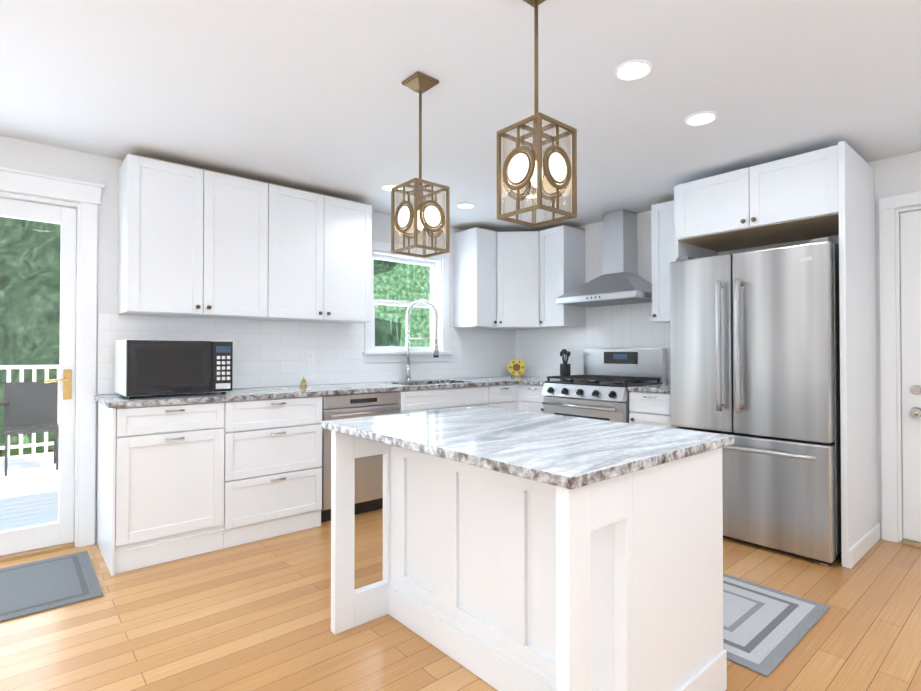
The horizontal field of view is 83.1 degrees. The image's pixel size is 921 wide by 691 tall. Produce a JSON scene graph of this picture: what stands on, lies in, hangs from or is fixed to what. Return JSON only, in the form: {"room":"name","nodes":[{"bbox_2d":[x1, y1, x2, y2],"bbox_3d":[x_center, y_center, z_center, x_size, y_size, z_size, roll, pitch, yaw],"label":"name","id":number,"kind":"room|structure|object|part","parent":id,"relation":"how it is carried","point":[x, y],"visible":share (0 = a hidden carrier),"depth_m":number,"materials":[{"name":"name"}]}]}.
{"room":"kitchen","nodes":[
{"label":"kitchen","id":0,"kind":"room"},
{"bbox_2d":[0,136,504,542],"bbox_3d":[-1.879,0.024,3.575,6.720,2.370,0.160,1,-1,-41],"label":"wall","id":1,"kind":"structure","parent":0,"point":[17,154],"depth_m":3.20,"materials":[{"name":"white paint"}]},
{"bbox_2d":[0,198,75,555],"bbox_3d":[-3.011,0.170,2.574,1.770,2.015,0.140,1,-1,-41],"label":"patio door","id":2,"kind":"structure","parent":1,"relation":"in","point":[40,535],"depth_m":3.10,"materials":[{"name":"white paint"}]},
{"bbox_2d":[0,167,104,561],"bbox_3d":[-3.010,0.103,2.573,2.034,2.188,0.192,1,-1,-41],"label":"door frame","id":3,"kind":"structure","parent":1,"relation":"attached to","point":[87,195],"depth_m":3.12,"materials":[{"name":"white paint"}]},
{"bbox_2d":[118,153,281,320],"bbox_3d":[-1.700,-0.652,3.411,0.876,0.918,0.330,1,-1,-41],"label":"upper cabinet","id":4,"kind":"object","parent":1,"relation":"attached to","point":[198,242],"depth_m":3.24,"materials":[{"name":"white paint"}]},
{"bbox_2d":[97,314,516,393],"bbox_3d":[-0.809,0.066,4.388,3.718,0.492,0.007,1,-1,-41],"label":"tile backsplash","id":5,"kind":"structure","parent":1,"relation":"attached to","point":[268,353],"depth_m":4.00,"materials":[{"name":"white tile"}]},
{"bbox_2d":[306,351,314,365],"bbox_3d":[-1.172,0.102,4.064,0.070,0.115,0.007,1,-1,-41],"label":"electrical outlet cover","id":6,"kind":"object","parent":5,"relation":"attached to","point":[310,358],"visible":1,"depth_m":4.06,"materials":[{"name":"white plastic"}]},
{"bbox_2d":[278,186,371,322],"bbox_3d":[-1.130,-0.646,3.904,0.876,0.918,0.330,1,-1,-41],"label":"upper cabinet","id":7,"kind":"object","parent":1,"relation":"attached to","point":[327,240],"depth_m":3.81,"materials":[{"name":"white paint"}]},
{"bbox_2d":[362,240,452,362],"bbox_3d":[-0.503,-0.371,4.734,0.960,1.045,0.208,1,-1,-41],"label":"window","id":8,"kind":"structure","parent":1,"relation":"in","point":[441,288],"depth_m":4.78,"materials":[{"name":"white paint"}]},
{"bbox_3d":[-0.513,-0.371,4.745,0.726,0.850,0.078,1,-1,-41],"label":"window sashes","id":9,"kind":"part","parent":8,"relation":"part of","materials":[{"name":"white wood"}]},
{"bbox_2d":[0,508,920,690],"bbox_3d":[0.004,1.234,1.382,6.720,0.100,5.920,1,-1,-41],"label":"floor","id":10,"kind":"structure","parent":0,"point":[254,616],"depth_m":2.17,"materials":[{"name":"brown wood"}]},
{"bbox_2d":[0,551,102,621],"bbox_3d":[-2.273,1.190,2.462,0.885,0.009,0.720,1,-1,-41],"label":"doormat","id":11,"kind":"object","parent":10,"relation":"on","point":[41,585],"visible":0.98,"depth_m":2.57,"materials":[{"name":"grey fabric"}]},
{"bbox_2d":[97,401,228,575],"bbox_3d":[-1.803,0.767,3.115,0.556,0.872,0.619,1,-1,-41],"label":"base cabinet","id":12,"kind":"object","parent":10,"relation":"on","point":[177,481],"depth_m":2.88,"materials":[{"name":"white paint"}]},
{"bbox_2d":[229,396,321,546],"bbox_3d":[-1.381,0.771,3.479,0.681,0.872,0.619,1,-1,-41],"label":"base cabinet","id":13,"kind":"object","parent":10,"relation":"on","point":[275,445],"depth_m":3.26,"materials":[{"name":"white paint"}]},
{"bbox_2d":[321,391,399,521],"bbox_3d":[-0.867,0.777,3.884,0.617,0.869,0.663,1,-1,-41],"label":"dishwasher","id":14,"kind":"object","parent":10,"relation":"on","point":[368,483],"visible":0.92,"depth_m":3.66,"materials":[{"name":"grey metal"}]},
{"bbox_2d":[437,383,512,409],"bbox_3d":[0.147,0.786,4.800,0.401,0.872,0.619,1,-1,-41],"label":"base cabinet","id":15,"kind":"object","parent":10,"relation":"on","point":[497,396],"depth_m":4.39,"materials":[{"name":"white paint"}]},
{"bbox_2d":[513,384,520,409],"bbox_3d":[0.538,0.790,5.111,0.719,0.872,0.658,1,-1,-41],"label":"base cabinet","id":16,"kind":"object","parent":10,"relation":"on","point":[516,387],"depth_m":4.74,"materials":[{"name":"white paint"}]},
{"bbox_2d":[94,376,529,407],"bbox_3d":[-0.610,0.326,4.140,3.733,0.030,0.634,1,-1,-41],"label":"countertop","id":17,"kind":"structure","parent":16,"relation":"on","point":[122,401],"depth_m":3.51,"materials":[{"name":"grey stone"}]},
{"bbox_2d":[114,339,232,397],"bbox_3d":[-1.764,0.135,3.204,0.570,0.330,0.430,1,-1,-41],"label":"microwave","id":18,"kind":"object","parent":17,"relation":"on","point":[154,367],"visible":1,"depth_m":3.02,"materials":[{"name":"black metal"}]},
{"bbox_2d":[300,377,306,386],"bbox_3d":[-1.169,0.270,3.868,0.056,0.075,0.056,1,-1,-41],"label":"decor","id":19,"kind":"object","parent":17,"relation":"on","point":[303,383],"visible":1,"depth_m":3.85,"materials":[{"name":"brown metal"}]},
{"bbox_2d":[404,299,439,380],"bbox_3d":[-0.350,-0.047,4.592,0.250,0.724,0.277,1,-1,-41],"label":"pull-down faucet","id":20,"kind":"object","parent":17,"relation":"on","point":[407,368],"visible":1,"depth_m":4.57,"materials":[{"name":"silver metal"}]},
{"bbox_2d":[508,359,524,376],"bbox_3d":[0.575,0.232,5.332,0.182,0.191,0.090,0,-1,4],"label":"decorative plate","id":21,"kind":"object","parent":17,"relation":"on","point":[516,367],"visible":1,"depth_m":5.32,"materials":[{"name":"ceramic"}]},
{"bbox_2d":[518,377,559,384],"bbox_3d":[0.876,0.333,4.783,0.643,0.030,0.291,1,-1,-41],"label":"countertop","id":22,"kind":"structure","parent":16,"relation":"on","point":[533,380],"depth_m":4.71,"materials":[{"name":"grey stone"}]},
{"bbox_2d":[560,349,570,379],"bbox_3d":[0.971,0.175,4.806,0.100,0.286,0.101,1,-1,-41],"label":"utensil crock","id":23,"kind":"object","parent":22,"relation":"on","point":[565,368],"visible":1,"depth_m":4.77,"materials":[{"name":"black ceramic"}]},
{"bbox_2d":[331,430,726,690],"bbox_3d":[0.203,0.768,2.006,0.910,0.843,1.252,1,-1,-41],"label":"kitchen island","id":24,"kind":"object","parent":10,"relation":"on","point":[498,581],"visible":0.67,"depth_m":1.72,"materials":[{"name":"white paint"}]},
{"bbox_2d":[321,406,733,489],"bbox_3d":[0.185,0.330,1.996,0.923,0.030,1.288,1,-1,-41],"label":"island countertop","id":25,"kind":"structure","parent":24,"relation":"on","point":[567,452],"depth_m":1.72,"materials":[{"name":"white stone"}]},
{"bbox_2d":[521,384,545,412],"bbox_3d":[0.865,0.786,4.809,0.619,0.872,0.348,1,-1,-41],"label":"base cabinet","id":26,"kind":"object","parent":10,"relation":"on","point":[532,398],"depth_m":4.61,"materials":[{"name":"white paint"}]},
{"bbox_2d":[542,348,666,422],"bbox_3d":[1.179,0.619,4.333,0.713,1.194,0.772,1,-1,-41],"label":"gas range","id":27,"kind":"object","parent":10,"relation":"on","point":[598,389],"visible":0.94,"depth_m":4.26,"materials":[{"name":"grey metal"}]},
{"bbox_2d":[629,391,674,427],"bbox_3d":[1.600,0.776,3.934,0.650,0.871,0.363,1,-1,-41],"label":"base cabinet","id":28,"kind":"object","parent":10,"relation":"on","point":[650,408],"visible":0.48,"depth_m":3.76,"materials":[{"name":"white paint"}]},
{"bbox_2d":[628,383,669,392],"bbox_3d":[1.607,0.324,3.945,0.634,0.030,0.365,1,-1,-41],"label":"countertop","id":29,"kind":"structure","parent":28,"relation":"on","point":[658,388],"depth_m":3.80,"materials":[{"name":"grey stone"}]},
{"bbox_2d":[670,237,840,564],"bbox_3d":[1.952,0.307,3.354,0.827,1.798,0.902,1,-1,-41],"label":"refrigerator","id":30,"kind":"object","parent":10,"relation":"on","point":[755,353],"visible":0.85,"depth_m":3.02,"materials":[{"name":"grey metal"}]},
{"bbox_2d":[723,573,829,676],"bbox_3d":[0.996,1.191,2.567,0.770,0.011,1.205,1,-1,-41],"label":"runner rug","id":31,"kind":"object","parent":10,"relation":"on","point":[765,630],"visible":0.38,"depth_m":2.22,"materials":[{"name":"grey fabric"}]},
{"bbox_2d":[674,141,879,568],"bbox_3d":[2.031,0.050,3.407,0.698,2.312,1.006,1,-1,-41],"label":"tall cabinet","id":32,"kind":"object","parent":10,"relation":"on","point":[825,192],"visible":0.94,"depth_m":3.07,"materials":[{"name":"white paint"}]},
{"bbox_2d":[0,0,920,231],"bbox_3d":[0.004,-1.236,1.410,6.720,0.100,5.920,1,-1,-41],"label":"ceiling","id":33,"kind":"structure","parent":0,"point":[315,96],"depth_m":2.37,"materials":[{"name":"white paint"}]},
{"bbox_2d":[381,184,402,191],"bbox_3d":[-0.502,-1.153,3.800,0.156,0.012,0.156,1,-1,-41],"label":"recessed light","id":34,"kind":"object","parent":33,"relation":"in","point":[386,187],"visible":0.58,"depth_m":3.76,"materials":[{"name":"white paint"}]},
{"bbox_2d":[391,71,449,257],"bbox_3d":[-0.178,-0.793,2.305,0.187,0.764,0.187,1,-1,-41],"label":"pendant light","id":35,"kind":"object","parent":33,"relation":"hanging from","point":[410,221],"visible":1,"depth_m":2.27,"materials":[{"name":"gold metal"}]},
{"bbox_2d":[456,203,474,208],"bbox_3d":[0.043,-1.147,4.271,0.156,0.012,0.156,1,-1,-41],"label":"recessed light","id":36,"kind":"object","parent":33,"relation":"in","point":[465,205],"visible":1,"depth_m":4.25,"materials":[{"name":"white paint"}]},
{"bbox_2d":[497,0,576,227],"bbox_3d":[0.250,-0.800,1.710,0.187,0.764,0.187,1,-1,-41],"label":"pendant light","id":37,"kind":"object","parent":33,"relation":"hanging from","point":[521,172],"visible":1,"depth_m":1.68,"materials":[{"name":"gold metal"}]},
{"bbox_2d":[614,59,652,80],"bbox_3d":[0.736,-1.171,2.214,0.156,0.012,0.156,1,-1,-41],"label":"recessed light","id":38,"kind":"object","parent":33,"relation":"in","point":[635,69],"visible":1,"depth_m":2.20,"materials":[{"name":"white paint"}]},
{"bbox_2d":[685,111,717,125],"bbox_3d":[1.238,-1.165,2.674,0.156,0.012,0.156,1,-1,-41],"label":"recessed light","id":39,"kind":"object","parent":33,"relation":"in","point":[701,118],"visible":1,"depth_m":2.67,"materials":[{"name":"white paint"}]},
{"bbox_2d":[525,151,920,538],"bbox_3d":[2.480,0.023,3.548,0.160,2.370,5.580,1,-1,-41],"label":"wall","id":40,"kind":"structure","parent":0,"point":[898,174],"depth_m":3.25,"materials":[{"name":"white paint"}]},
{"bbox_2d":[453,225,585,329],"bbox_3d":[0.559,-0.634,4.983,0.876,0.917,0.905,1,-1,-41],"label":"upper cabinet","id":41,"kind":"object","parent":40,"relation":"attached to","point":[520,280],"visible":1,"depth_m":4.91,"materials":[{"name":"white paint"}]},
{"bbox_2d":[517,211,669,377],"bbox_3d":[1.287,-0.413,4.805,0.007,1.460,2.070,1,-1,-41],"label":"tile backsplash","id":42,"kind":"structure","parent":40,"relation":"attached to","point":[626,325],"depth_m":4.81,"materials":[{"name":"white tile"}]},
{"bbox_2d":[557,209,651,306],"bbox_3d":[1.277,-0.755,4.433,0.494,0.785,0.768,1,-1,-41],"label":"hood chimney","id":43,"kind":"object","parent":40,"relation":"attached to","point":[619,281],"visible":0.96,"depth_m":4.41,"materials":[{"name":"silver metal"}]},
{"bbox_2d":[651,200,673,322],"bbox_3d":[1.719,-0.645,4.038,0.355,0.917,0.337,1,-1,-41],"label":"upper cabinet","id":44,"kind":"object","parent":40,"relation":"attached to","point":[662,213],"visible":0.44,"depth_m":4.01,"materials":[{"name":"white paint"}]},
{"bbox_2d":[879,191,920,547],"bbox_3d":[2.999,0.139,2.921,0.188,2.125,0.979,1,-1,-41],"label":"door frame","id":45,"kind":"structure","parent":40,"relation":"attached to","point":[891,376],"depth_m":3.20,"materials":[{"name":"white paint"}]},
{"bbox_2d":[900,210,920,541],"bbox_3d":[2.957,0.180,2.885,0.122,2.002,0.789,1,-1,-41],"label":"door","id":46,"kind":"structure","parent":40,"relation":"in","point":[910,236],"depth_m":3.16,"materials":[{"name":"white paint"}]},
{"label":"outside","id":47,"kind":"structure","parent":0,"visible":0},
{"bbox_2d":[0,365,59,530],"bbox_3d":[-4.868,0.736,3.796,5.865,1.130,4.075,1,-1,-41],"label":"deck","id":48,"kind":"object","parent":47,"point":[49,487],"depth_m":4.83,"materials":[{"name":"white wood"}]},
{"bbox_2d":[0,381,58,475],"bbox_3d":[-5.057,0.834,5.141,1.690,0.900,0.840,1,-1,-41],"label":"patio chair","id":49,"kind":"object","parent":48,"relation":"on","point":[37,415],"depth_m":5.50,"materials":[{"name":"grey"}]},
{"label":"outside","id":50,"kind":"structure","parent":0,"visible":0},
{"bbox_2d":[2,447,43,456],"bbox_3d":[-16.318,2.917,17.502,70.000,0.100,39.835,1,-1,-41],"label":"lawn","id":51,"kind":"structure","parent":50,"point":[12,451],"depth_m":13.85,"materials":[{"name":"green plant"}]},
{"bbox_2d":[0,217,401,456],"bbox_3d":[-7.467,-2.113,9.648,14.976,9.781,11.024,1,-1,-41],"label":"trees","id":52,"kind":"object","parent":51,"relation":"on","point":[7,348],"depth_m":9.38,"materials":[{"name":"green plant"}]},
{"bbox_2d":[18,263,429,444],"bbox_3d":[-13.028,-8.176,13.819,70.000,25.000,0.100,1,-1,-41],"label":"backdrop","id":53,"kind":"structure","parent":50,"point":[421,291],"depth_m":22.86,"materials":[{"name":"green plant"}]}
]}

